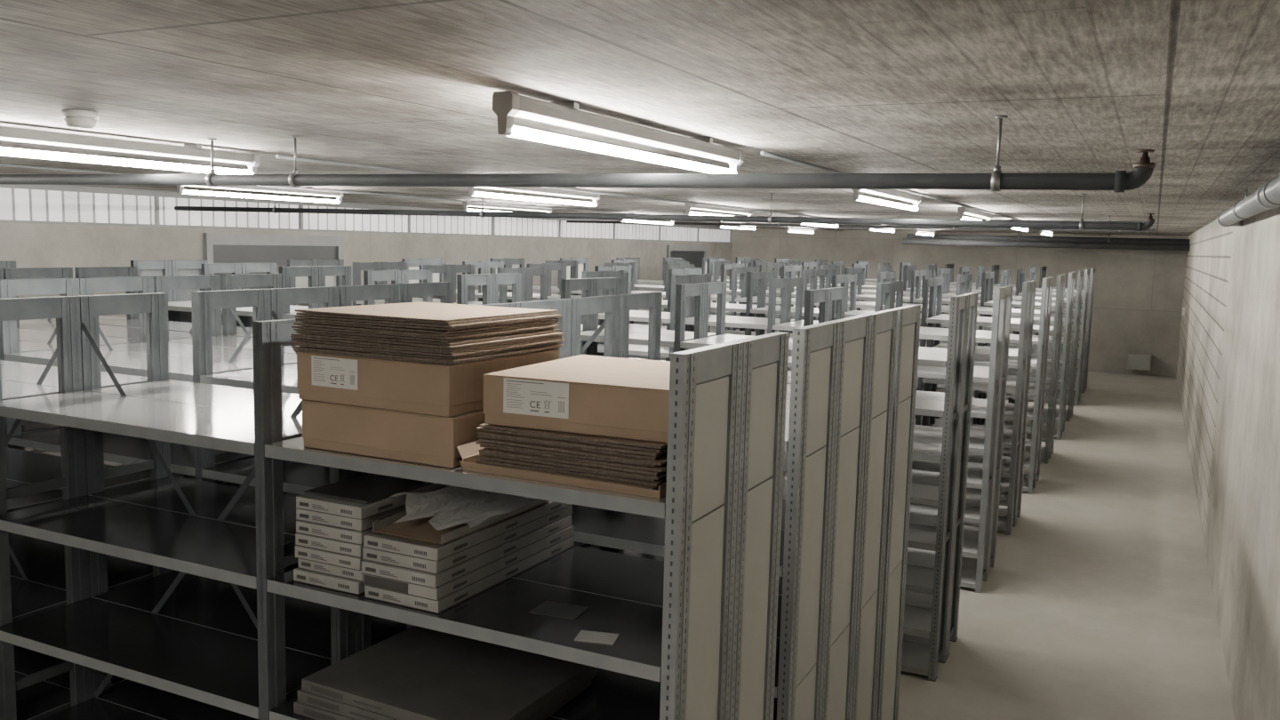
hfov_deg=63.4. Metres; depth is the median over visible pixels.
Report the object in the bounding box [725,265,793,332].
shelving unit
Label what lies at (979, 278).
shelving unit
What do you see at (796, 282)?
shelving unit
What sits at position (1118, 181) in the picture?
pipe
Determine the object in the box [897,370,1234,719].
floor
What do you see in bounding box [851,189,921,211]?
light fixture
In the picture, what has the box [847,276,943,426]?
shelving unit
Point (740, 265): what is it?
shelving unit
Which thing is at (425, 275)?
shelving unit
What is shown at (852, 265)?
shelving unit
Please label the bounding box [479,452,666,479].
flattened cardboard
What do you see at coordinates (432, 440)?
cardboard box
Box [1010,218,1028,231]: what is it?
light fixture
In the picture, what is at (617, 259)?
shelving unit
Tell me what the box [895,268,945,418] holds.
shelving unit
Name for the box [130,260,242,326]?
shelving unit
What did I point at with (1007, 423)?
shelving unit
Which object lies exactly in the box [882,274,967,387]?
shelving unit
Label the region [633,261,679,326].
shelving unit
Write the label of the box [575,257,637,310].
shelving unit
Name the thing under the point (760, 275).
shelving unit
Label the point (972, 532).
shelving unit
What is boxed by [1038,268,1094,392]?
shelving unit
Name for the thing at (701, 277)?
shelving unit
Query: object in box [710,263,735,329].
shelving unit
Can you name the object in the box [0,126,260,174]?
light fixture
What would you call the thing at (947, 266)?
shelving unit
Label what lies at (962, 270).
shelving unit
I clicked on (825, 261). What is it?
shelving unit
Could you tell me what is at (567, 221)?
pipe
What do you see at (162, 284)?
shelving unit
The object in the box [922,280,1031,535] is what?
shelving unit
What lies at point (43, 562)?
shelving unit
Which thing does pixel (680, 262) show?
shelving unit
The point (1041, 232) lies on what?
light fixture
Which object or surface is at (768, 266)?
shelving unit
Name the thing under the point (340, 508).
flat box
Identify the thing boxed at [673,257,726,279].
shelving unit
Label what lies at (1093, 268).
shelving unit
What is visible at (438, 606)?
flat box
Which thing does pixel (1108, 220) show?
pipe
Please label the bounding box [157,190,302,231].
window
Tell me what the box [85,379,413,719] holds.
shelving unit
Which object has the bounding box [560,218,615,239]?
window
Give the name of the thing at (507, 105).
light fixture
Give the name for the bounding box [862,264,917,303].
shelving unit
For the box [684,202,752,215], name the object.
light fixture
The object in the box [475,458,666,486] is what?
flattened cardboard
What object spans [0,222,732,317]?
wall
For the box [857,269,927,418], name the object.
shelving unit
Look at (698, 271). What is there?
shelving unit
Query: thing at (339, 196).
light fixture
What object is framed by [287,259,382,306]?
shelving unit
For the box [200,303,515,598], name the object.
shelving unit
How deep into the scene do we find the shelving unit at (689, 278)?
8.35 m
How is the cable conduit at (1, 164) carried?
attached to the ceiling
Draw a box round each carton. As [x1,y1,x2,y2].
[293,679,591,719]
[297,670,596,719]
[301,625,598,719]
[456,440,666,498]
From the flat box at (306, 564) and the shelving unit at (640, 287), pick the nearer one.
the flat box at (306, 564)
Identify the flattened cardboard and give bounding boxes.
[290,335,562,351]
[290,339,564,357]
[291,324,560,339]
[291,332,563,349]
[291,336,563,353]
[291,342,560,359]
[292,344,563,362]
[292,346,560,365]
[293,322,557,336]
[294,301,557,322]
[294,327,557,342]
[295,314,561,327]
[295,317,559,330]
[296,312,559,324]
[296,320,559,334]
[296,328,561,344]
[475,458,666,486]
[476,426,667,452]
[476,430,667,455]
[476,440,656,466]
[476,455,658,481]
[476,462,666,489]
[477,434,667,459]
[478,437,667,465]
[478,448,666,475]
[479,423,667,448]
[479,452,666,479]
[480,444,666,471]
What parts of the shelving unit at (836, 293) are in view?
shelf, post, upright frame, post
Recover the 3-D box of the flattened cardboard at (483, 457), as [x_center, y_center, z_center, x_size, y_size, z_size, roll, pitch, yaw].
[-0.081,0.244,2.791,0.503,0.008,0.520,5,7,25]
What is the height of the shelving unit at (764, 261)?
2.151 m
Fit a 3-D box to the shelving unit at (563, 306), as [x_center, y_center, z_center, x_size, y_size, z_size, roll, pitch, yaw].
[-0.993,0.779,4.654,1.296,2.151,0.434,5,7,26]
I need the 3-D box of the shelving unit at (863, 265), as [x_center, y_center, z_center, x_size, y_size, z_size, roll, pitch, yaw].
[3.181,-0.502,16.864,0.807,2.151,0.366,5,7,26]
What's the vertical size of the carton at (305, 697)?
0.034 m
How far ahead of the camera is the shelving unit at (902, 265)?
19.27 m
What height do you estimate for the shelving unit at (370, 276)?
2.151 m
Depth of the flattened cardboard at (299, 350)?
2.77 m
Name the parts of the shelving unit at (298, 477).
shelf, shelf, upright frame, post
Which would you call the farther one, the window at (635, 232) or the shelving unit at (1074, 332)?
the window at (635, 232)
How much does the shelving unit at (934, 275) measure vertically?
2.151 m
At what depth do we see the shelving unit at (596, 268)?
10.63 m
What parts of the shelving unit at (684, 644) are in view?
shelf, shelf, shelf, post, panel, upright frame, post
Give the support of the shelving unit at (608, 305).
on the floor
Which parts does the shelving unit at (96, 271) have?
upright frame, post, post, shelf, upright frame, post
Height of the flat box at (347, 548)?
0.034 m
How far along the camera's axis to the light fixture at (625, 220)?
14.50 m
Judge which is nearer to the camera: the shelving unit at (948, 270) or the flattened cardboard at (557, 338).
the flattened cardboard at (557, 338)
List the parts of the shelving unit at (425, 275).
post, upright frame, post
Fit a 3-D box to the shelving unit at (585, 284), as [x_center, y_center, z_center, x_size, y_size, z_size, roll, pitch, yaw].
[-0.779,0.509,7.080,0.810,2.151,0.370,5,7,26]
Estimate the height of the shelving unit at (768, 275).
2.151 m
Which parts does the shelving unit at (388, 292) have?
shelf, shelf, post, upright frame, post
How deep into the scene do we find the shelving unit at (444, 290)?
5.64 m
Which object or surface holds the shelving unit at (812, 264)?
on the floor
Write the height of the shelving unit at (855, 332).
2.151 m
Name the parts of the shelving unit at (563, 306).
shelf, post, upright frame, post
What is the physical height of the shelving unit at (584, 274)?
2.151 m
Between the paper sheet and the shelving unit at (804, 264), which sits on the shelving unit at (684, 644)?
the paper sheet
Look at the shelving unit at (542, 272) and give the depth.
9.43 m
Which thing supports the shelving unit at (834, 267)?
on the floor
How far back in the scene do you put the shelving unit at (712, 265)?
19.36 m
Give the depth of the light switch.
18.44 m
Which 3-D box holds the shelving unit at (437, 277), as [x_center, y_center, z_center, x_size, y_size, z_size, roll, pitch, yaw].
[-2.028,-0.067,11.872,0.848,2.151,0.366,5,7,26]
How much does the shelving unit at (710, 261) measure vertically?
2.151 m
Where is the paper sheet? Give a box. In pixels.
[574,630,619,644]
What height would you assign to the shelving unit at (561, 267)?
2.151 m
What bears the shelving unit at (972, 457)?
on the floor
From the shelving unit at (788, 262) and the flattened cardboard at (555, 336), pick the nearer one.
the flattened cardboard at (555, 336)
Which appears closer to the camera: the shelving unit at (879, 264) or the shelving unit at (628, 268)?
the shelving unit at (628, 268)
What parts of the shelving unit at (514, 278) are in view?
post, upright frame, post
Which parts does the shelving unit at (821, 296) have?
shelf, post, upright frame, post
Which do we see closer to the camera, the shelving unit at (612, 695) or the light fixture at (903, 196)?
the shelving unit at (612, 695)
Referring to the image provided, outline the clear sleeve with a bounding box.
[529,600,589,619]
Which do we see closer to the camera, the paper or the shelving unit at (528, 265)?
the paper
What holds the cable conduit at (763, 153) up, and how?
attached to the ceiling
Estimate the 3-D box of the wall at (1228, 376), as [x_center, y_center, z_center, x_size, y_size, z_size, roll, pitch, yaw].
[5.093,0.122,8.957,0.200,2.792,25.670,5,7,26]
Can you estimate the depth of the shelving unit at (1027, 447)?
12.34 m
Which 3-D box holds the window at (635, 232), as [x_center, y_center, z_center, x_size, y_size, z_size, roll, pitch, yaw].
[-0.074,-2.500,20.117,0.100,0.362,1.975,5,7,26]
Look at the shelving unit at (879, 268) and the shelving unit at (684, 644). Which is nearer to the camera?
the shelving unit at (684, 644)
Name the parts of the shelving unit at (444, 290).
shelf, post, upright frame, post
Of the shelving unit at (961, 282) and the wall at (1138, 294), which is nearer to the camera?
the shelving unit at (961, 282)
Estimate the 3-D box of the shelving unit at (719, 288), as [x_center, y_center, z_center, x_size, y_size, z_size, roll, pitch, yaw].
[0.111,0.534,7.057,0.810,2.151,0.370,5,7,26]
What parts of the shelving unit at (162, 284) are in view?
shelf, shelf, post, upright frame, post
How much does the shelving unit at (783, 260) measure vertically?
2.151 m
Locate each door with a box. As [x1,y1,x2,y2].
[203,232,343,327]
[666,244,706,272]
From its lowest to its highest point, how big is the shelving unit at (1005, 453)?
2.151 m
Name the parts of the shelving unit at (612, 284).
post, upright frame, post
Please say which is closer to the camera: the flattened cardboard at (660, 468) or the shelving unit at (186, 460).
the flattened cardboard at (660, 468)
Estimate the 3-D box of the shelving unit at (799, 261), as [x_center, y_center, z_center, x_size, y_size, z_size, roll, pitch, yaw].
[2.484,-0.773,19.089,0.807,2.151,0.366,5,7,26]
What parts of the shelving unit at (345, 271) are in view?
shelf, post, upright frame, post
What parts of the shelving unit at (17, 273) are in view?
post, shelf, shelf, upright frame, post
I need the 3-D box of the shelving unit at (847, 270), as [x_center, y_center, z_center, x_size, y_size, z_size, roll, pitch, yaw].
[2.234,-0.104,13.145,0.807,2.151,0.366,5,7,26]
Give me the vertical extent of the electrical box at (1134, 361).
0.300 m
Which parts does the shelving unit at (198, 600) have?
shelf, shelf, shelf, shelf, post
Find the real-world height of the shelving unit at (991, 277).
2.151 m
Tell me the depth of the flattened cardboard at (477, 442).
2.56 m
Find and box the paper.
[361,486,549,544]
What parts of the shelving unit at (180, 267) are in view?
post, upright frame, panel, post, post, upright frame, post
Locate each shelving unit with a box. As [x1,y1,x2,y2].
[0,260,138,320]
[0,268,3,279]
[0,278,79,535]
[0,292,174,697]
[0,296,94,719]
[0,318,355,719]
[2,267,72,452]
[4,288,271,579]
[17,274,221,478]
[17,276,154,560]
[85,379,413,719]
[98,273,281,335]
[99,286,339,603]
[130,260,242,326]
[168,283,399,496]
[171,259,276,327]
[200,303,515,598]
[221,266,318,316]
[227,281,453,337]
[264,341,743,719]
[281,298,571,623]
[283,270,401,319]
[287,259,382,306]
[289,265,351,310]
[317,259,407,286]
[356,264,451,304]
[400,295,619,547]
[401,258,485,301]
[401,269,432,302]
[412,264,474,302]
[425,258,503,298]
[453,266,547,303]
[453,267,526,304]
[456,273,492,304]
[474,263,548,301]
[489,258,563,303]
[492,272,521,303]
[506,263,565,319]
[508,258,578,302]
[511,331,789,719]
[530,265,615,322]
[551,262,621,293]
[553,265,631,323]
[560,257,625,295]
[560,278,593,354]
[569,320,839,719]
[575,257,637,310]
[580,271,607,355]
[580,277,619,355]
[580,282,704,352]
[582,291,662,360]
[586,309,897,719]
[592,281,726,337]
[597,273,694,360]
[601,314,871,719]
[603,270,626,295]
[616,257,676,311]
[621,262,634,324]
[628,268,687,360]
[628,273,711,349]
[629,257,686,310]
[629,268,701,329]
[631,264,682,326]
[631,264,695,293]
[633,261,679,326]
[633,261,689,324]
[660,304,920,719]
[661,257,717,311]
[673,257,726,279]
[680,288,829,356]
[685,278,789,333]
[693,277,803,370]
[701,257,752,295]
[706,287,845,343]
[709,271,776,335]
[710,257,759,314]
[710,261,725,314]
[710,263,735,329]
[710,263,744,328]
[710,271,764,335]
[711,260,734,302]
[711,260,763,283]
[711,266,747,331]
[711,266,758,331]
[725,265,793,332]
[726,260,770,280]
[726,262,776,318]
[728,262,784,318]
[734,269,815,319]
[735,256,782,316]
[736,264,801,333]
[744,256,788,276]
[750,274,847,370]
[752,268,825,320]
[757,260,795,296]
[766,273,856,337]
[767,264,830,308]
[772,281,893,367]
[776,259,822,320]
[776,262,810,318]
[777,259,801,291]
[778,264,837,307]
[788,280,903,357]
[790,267,855,334]
[791,267,863,333]
[793,261,839,297]
[807,264,860,301]
[809,262,817,280]
[814,272,888,310]
[816,263,865,301]
[817,261,845,280]
[822,259,827,277]
[824,260,868,279]
[834,277,935,425]
[840,263,885,301]
[847,265,892,310]
[847,266,887,311]
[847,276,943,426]
[848,269,920,303]
[848,271,896,303]
[856,264,911,303]
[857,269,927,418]
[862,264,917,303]
[864,262,906,295]
[864,263,889,282]
[870,262,910,280]
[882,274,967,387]
[894,273,972,423]
[895,264,933,303]
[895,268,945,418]
[900,294,968,681]
[902,292,978,657]
[903,267,951,418]
[905,266,966,392]
[906,264,936,284]
[906,264,951,327]
[909,286,1007,592]
[912,272,990,424]
[912,285,1013,578]
[914,266,969,289]
[919,272,994,424]
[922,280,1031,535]
[928,265,983,329]
[931,280,1036,523]
[936,270,1007,395]
[938,270,1011,423]
[947,264,996,327]
[948,263,954,305]
[951,265,985,287]
[952,264,999,284]
[968,277,1049,494]
[969,276,1053,486]
[971,268,1023,403]
[971,268,1025,402]
[977,267,1034,308]
[978,274,1063,463]
[984,273,1065,454]
[991,266,1044,335]
[995,267,1037,334]
[998,266,1046,286]
[1004,272,1075,431]
[1006,272,1073,439]
[1011,270,1081,421]
[1033,269,1088,406]
[1034,270,1083,416]
[1035,269,1089,400]
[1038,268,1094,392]
[1048,267,1095,388]
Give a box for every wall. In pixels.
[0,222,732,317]
[731,228,1188,376]
[1176,207,1279,719]
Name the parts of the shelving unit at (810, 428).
shelf, shelf, shelf, post, panel, upright frame, post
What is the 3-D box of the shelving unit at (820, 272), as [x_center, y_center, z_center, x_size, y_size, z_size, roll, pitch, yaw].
[1.645,0.016,11.961,0.807,2.151,0.366,5,7,26]
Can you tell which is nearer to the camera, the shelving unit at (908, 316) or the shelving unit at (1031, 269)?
the shelving unit at (908, 316)
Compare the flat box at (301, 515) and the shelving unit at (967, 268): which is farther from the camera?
the shelving unit at (967, 268)
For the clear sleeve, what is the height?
0.001 m
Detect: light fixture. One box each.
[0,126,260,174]
[176,185,343,203]
[462,200,551,212]
[467,186,599,206]
[492,90,743,173]
[620,219,674,224]
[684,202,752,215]
[718,221,757,230]
[785,226,815,233]
[798,215,838,227]
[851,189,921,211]
[868,224,895,232]
[913,228,935,235]
[957,206,991,220]
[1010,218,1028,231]
[1040,230,1053,236]
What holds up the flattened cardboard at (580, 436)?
on the flattened cardboard at (632, 447)
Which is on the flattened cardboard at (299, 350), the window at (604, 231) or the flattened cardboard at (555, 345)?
the flattened cardboard at (555, 345)
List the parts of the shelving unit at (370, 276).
shelf, post, upright frame, post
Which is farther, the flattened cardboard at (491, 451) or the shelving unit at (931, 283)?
the shelving unit at (931, 283)
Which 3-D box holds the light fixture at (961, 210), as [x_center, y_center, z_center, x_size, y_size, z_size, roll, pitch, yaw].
[3.164,-1.360,9.761,0.080,0.124,1.680,5,7,26]
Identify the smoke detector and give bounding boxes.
[61,109,98,128]
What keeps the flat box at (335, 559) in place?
on the flat box at (306, 564)
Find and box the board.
[304,472,433,503]
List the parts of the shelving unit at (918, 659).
shelf, shelf, shelf, shelf, shelf, shelf, shelf, shelf, post, upright frame, post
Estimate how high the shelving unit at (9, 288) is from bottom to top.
2.151 m
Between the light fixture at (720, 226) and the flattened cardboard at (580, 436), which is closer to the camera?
the flattened cardboard at (580, 436)
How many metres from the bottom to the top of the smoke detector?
0.055 m
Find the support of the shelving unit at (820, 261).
on the floor
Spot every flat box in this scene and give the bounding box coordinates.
[293,568,364,594]
[294,545,363,570]
[295,520,373,544]
[295,533,364,558]
[296,482,452,519]
[296,505,406,531]
[297,558,363,582]
[360,515,571,588]
[362,504,572,574]
[362,525,573,600]
[363,500,572,561]
[364,536,574,613]
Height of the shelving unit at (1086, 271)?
2.151 m
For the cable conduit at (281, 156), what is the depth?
7.44 m
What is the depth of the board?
3.04 m
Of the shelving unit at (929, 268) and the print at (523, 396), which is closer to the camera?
the print at (523, 396)
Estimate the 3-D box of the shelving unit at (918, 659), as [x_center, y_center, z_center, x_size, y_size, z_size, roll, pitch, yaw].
[1.397,0.685,6.016,0.810,2.151,0.370,5,7,26]
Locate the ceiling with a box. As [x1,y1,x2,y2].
[0,0,1279,235]
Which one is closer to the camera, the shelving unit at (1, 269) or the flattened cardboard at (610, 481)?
the flattened cardboard at (610, 481)
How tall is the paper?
0.085 m
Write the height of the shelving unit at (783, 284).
2.151 m
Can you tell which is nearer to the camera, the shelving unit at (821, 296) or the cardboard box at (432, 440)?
the cardboard box at (432, 440)
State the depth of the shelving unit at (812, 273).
11.37 m
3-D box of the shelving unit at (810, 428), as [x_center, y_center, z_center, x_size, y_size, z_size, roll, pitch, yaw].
[-0.018,0.911,3.715,1.296,2.151,0.399,5,7,26]
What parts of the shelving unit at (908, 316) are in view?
shelf, shelf, post, panel, post, upright frame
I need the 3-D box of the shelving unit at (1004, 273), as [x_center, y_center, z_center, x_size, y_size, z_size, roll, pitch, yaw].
[4.438,-0.140,13.952,0.807,2.151,0.366,5,7,26]
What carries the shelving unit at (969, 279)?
on the floor
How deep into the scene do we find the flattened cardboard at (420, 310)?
2.92 m
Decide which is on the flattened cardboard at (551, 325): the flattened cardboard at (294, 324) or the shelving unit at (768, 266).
the flattened cardboard at (294, 324)
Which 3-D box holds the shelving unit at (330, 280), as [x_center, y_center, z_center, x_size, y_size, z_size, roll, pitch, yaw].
[-2.781,0.086,10.356,0.848,2.151,0.366,5,7,26]
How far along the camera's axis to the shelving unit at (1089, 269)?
16.86 m
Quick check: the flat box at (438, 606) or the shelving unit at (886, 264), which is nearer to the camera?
the flat box at (438, 606)
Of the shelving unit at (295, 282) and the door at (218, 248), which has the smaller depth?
the shelving unit at (295, 282)
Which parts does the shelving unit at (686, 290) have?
shelf, post, upright frame, post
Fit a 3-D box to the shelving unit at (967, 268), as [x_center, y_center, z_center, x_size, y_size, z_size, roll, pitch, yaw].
[4.631,-0.385,16.155,0.807,2.151,0.366,5,7,26]
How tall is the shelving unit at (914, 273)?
2.151 m
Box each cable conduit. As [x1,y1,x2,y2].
[0,162,843,231]
[275,154,955,232]
[760,150,1078,235]
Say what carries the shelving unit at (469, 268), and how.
on the floor
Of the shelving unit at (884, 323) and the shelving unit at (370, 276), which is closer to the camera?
the shelving unit at (884, 323)
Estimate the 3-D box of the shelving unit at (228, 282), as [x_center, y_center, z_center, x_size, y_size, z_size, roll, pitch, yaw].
[-2.908,0.509,6.605,1.296,2.151,0.434,5,7,26]
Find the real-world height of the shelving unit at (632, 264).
2.151 m
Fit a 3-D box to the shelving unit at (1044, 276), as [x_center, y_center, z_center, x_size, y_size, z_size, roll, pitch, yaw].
[6.864,-0.633,18.832,0.807,2.151,0.366,5,7,26]
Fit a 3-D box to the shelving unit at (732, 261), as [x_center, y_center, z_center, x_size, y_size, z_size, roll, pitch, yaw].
[0.977,-0.466,16.057,0.807,2.151,0.366,5,7,26]
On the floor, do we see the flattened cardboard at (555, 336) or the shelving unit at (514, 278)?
the shelving unit at (514, 278)
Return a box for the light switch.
[1181,307,1185,315]
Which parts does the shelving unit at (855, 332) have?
shelf, shelf, shelf, shelf, post, panel, upright frame, post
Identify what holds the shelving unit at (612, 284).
on the floor
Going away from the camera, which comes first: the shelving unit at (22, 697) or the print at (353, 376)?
the print at (353, 376)
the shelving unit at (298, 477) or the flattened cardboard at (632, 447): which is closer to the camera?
the flattened cardboard at (632, 447)
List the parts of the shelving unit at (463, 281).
post, upright frame, post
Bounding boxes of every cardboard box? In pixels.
[296,348,559,416]
[301,400,484,468]
[483,354,670,443]
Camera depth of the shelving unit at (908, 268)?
15.97 m
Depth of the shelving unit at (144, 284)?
5.49 m
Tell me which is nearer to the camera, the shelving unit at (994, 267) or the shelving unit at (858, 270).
the shelving unit at (858, 270)
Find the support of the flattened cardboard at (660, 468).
on the flattened cardboard at (491, 451)
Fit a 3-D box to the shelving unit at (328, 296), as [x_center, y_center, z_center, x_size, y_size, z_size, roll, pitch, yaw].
[-2.154,0.686,5.221,1.296,2.151,0.434,5,7,26]
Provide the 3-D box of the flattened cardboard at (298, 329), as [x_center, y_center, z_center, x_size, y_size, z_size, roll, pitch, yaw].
[-0.601,-0.090,2.988,0.514,0.007,0.550,5,7,26]
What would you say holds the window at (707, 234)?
in the wall at (29, 244)
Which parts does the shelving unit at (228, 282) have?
shelf, post, upright frame, post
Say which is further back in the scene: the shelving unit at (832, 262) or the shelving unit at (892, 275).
the shelving unit at (832, 262)
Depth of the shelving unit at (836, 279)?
9.51 m
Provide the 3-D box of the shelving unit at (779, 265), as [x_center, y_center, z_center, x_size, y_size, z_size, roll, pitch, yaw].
[1.702,-0.408,15.702,0.807,2.151,0.366,5,7,26]
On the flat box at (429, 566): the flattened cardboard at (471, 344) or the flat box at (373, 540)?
the flat box at (373, 540)
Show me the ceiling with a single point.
(848, 86)
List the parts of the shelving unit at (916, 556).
shelf, shelf, shelf, shelf, shelf, shelf, shelf, shelf, post, upright frame, post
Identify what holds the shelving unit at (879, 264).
on the floor
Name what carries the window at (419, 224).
in the wall at (29, 244)
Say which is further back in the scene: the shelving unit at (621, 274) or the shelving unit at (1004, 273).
the shelving unit at (1004, 273)
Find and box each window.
[0,184,158,226]
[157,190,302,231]
[302,201,409,233]
[409,207,493,236]
[493,216,559,238]
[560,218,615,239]
[614,220,660,240]
[659,224,698,242]
[698,225,731,243]
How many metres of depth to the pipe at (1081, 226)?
7.89 m
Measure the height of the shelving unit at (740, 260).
2.151 m
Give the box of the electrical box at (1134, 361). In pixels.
[1127,352,1151,370]
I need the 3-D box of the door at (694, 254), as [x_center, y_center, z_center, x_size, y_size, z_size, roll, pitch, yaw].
[0.999,-1.274,22.249,0.069,2.360,2.000,5,7,26]
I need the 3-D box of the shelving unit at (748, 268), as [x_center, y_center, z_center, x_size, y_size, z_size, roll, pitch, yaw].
[0.920,-0.043,12.316,0.807,2.151,0.366,5,7,26]
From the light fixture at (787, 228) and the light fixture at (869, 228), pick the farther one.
the light fixture at (787, 228)
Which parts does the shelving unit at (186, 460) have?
shelf, shelf, post, upright frame, post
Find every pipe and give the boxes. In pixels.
[0,115,1155,192]
[174,192,1154,231]
[517,209,1155,223]
[566,220,1155,232]
[902,231,1190,250]
[906,231,1189,244]
[1216,172,1279,226]
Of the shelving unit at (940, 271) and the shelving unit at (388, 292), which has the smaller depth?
the shelving unit at (388, 292)
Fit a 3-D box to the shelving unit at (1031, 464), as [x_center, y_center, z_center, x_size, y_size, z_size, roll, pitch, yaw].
[3.656,0.226,10.566,0.807,2.151,0.366,5,7,26]
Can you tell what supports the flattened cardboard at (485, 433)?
on the flattened cardboard at (642, 456)
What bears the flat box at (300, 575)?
on the shelving unit at (684, 644)
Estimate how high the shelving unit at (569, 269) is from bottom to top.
2.151 m
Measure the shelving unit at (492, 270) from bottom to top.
2.151 m
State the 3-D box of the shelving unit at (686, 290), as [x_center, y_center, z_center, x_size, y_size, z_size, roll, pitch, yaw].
[-0.054,0.568,6.726,0.810,2.151,0.370,5,7,26]
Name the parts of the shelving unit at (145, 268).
post, panel, upright frame, post, shelf, post, upright frame, post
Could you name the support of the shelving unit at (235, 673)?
on the floor
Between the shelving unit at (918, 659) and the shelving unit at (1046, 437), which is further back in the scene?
the shelving unit at (1046, 437)
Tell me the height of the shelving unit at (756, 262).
2.151 m
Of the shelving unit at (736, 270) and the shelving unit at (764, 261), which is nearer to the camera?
the shelving unit at (736, 270)
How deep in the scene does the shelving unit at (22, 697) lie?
3.81 m
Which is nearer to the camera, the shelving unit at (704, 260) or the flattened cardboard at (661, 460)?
the flattened cardboard at (661, 460)
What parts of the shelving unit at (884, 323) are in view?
shelf, shelf, shelf, post, panel, upright frame, post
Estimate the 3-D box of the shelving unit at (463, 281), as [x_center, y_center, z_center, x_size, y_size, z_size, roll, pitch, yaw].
[-1.504,0.451,7.435,0.810,2.151,0.370,5,7,26]
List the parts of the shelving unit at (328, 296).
shelf, post, upright frame, post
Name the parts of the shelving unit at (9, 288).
post, shelf, upright frame, shelf, post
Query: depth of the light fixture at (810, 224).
13.48 m
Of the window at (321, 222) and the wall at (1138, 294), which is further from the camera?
the wall at (1138, 294)
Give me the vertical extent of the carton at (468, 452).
0.060 m
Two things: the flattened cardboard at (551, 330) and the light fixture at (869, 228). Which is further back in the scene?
the light fixture at (869, 228)
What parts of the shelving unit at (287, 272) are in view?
shelf, post, upright frame, post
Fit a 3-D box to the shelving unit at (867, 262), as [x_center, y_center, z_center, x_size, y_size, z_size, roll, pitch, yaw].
[3.963,-0.867,20.251,0.807,2.151,0.366,5,7,26]
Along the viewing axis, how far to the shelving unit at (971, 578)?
7.34 m
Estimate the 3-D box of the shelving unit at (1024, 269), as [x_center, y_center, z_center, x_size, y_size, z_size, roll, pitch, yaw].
[5.357,-0.326,15.800,0.807,2.151,0.366,5,7,26]
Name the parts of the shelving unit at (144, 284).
shelf, post, upright frame, post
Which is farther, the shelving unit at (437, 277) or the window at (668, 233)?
the window at (668, 233)
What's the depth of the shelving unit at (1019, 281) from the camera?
15.23 m
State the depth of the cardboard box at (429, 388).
2.76 m
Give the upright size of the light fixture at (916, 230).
0.124 m
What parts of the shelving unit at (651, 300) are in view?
post, upright frame, post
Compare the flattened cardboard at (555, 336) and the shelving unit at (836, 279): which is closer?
the flattened cardboard at (555, 336)
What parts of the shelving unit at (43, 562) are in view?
shelf, shelf, shelf, shelf, post, upright frame, post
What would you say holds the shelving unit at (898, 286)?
on the floor
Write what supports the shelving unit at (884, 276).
on the floor
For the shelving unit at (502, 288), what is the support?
on the floor
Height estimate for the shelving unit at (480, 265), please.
2.151 m
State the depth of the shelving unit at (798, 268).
13.61 m
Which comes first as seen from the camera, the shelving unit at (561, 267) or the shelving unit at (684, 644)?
the shelving unit at (684, 644)
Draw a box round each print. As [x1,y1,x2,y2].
[313,357,354,384]
[506,380,565,413]
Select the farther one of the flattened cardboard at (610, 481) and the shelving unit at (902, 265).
the shelving unit at (902, 265)
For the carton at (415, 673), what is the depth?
3.03 m
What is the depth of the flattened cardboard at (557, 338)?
2.78 m
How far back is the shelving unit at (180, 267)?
8.81 m
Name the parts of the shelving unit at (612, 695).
shelf, shelf, post, panel, upright frame, post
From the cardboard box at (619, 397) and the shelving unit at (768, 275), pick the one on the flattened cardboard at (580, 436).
the cardboard box at (619, 397)
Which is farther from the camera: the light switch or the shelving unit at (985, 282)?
the light switch
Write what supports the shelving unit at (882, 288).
on the floor
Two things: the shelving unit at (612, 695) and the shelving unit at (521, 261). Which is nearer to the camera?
the shelving unit at (612, 695)
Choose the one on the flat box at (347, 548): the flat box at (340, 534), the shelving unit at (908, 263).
the flat box at (340, 534)
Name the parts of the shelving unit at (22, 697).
post, shelf, shelf, shelf, shelf, post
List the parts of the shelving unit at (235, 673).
shelf, shelf, shelf, shelf, post, upright frame, post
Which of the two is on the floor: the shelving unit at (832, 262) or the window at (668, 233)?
the shelving unit at (832, 262)
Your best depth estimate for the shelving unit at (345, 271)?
8.21 m
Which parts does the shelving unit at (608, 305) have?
post, shelf, upright frame, post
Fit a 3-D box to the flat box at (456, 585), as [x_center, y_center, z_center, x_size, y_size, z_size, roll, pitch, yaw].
[-0.488,0.579,3.111,0.251,0.034,0.716,5,7,26]
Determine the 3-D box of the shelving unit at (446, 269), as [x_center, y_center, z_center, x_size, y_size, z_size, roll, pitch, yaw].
[-2.203,0.180,9.661,0.807,2.151,0.366,5,7,26]
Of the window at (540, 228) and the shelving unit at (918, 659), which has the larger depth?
the window at (540, 228)
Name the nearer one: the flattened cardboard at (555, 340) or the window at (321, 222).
the flattened cardboard at (555, 340)
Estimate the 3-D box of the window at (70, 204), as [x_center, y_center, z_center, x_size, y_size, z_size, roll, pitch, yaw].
[-5.326,-1.432,9.551,0.100,0.362,1.975,5,7,26]
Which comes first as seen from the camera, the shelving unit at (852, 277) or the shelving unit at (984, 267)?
the shelving unit at (852, 277)
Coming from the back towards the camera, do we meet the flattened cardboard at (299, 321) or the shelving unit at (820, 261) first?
the shelving unit at (820, 261)
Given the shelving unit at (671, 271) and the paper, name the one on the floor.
the shelving unit at (671, 271)
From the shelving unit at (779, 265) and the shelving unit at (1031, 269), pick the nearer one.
the shelving unit at (779, 265)
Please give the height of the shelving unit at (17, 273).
2.151 m
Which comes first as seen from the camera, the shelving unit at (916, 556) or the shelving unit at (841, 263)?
the shelving unit at (916, 556)
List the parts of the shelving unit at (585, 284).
post, upright frame, post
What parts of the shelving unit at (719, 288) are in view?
shelf, post, upright frame, post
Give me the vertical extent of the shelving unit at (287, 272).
2.151 m
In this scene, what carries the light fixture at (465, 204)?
attached to the ceiling
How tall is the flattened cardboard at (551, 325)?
0.007 m

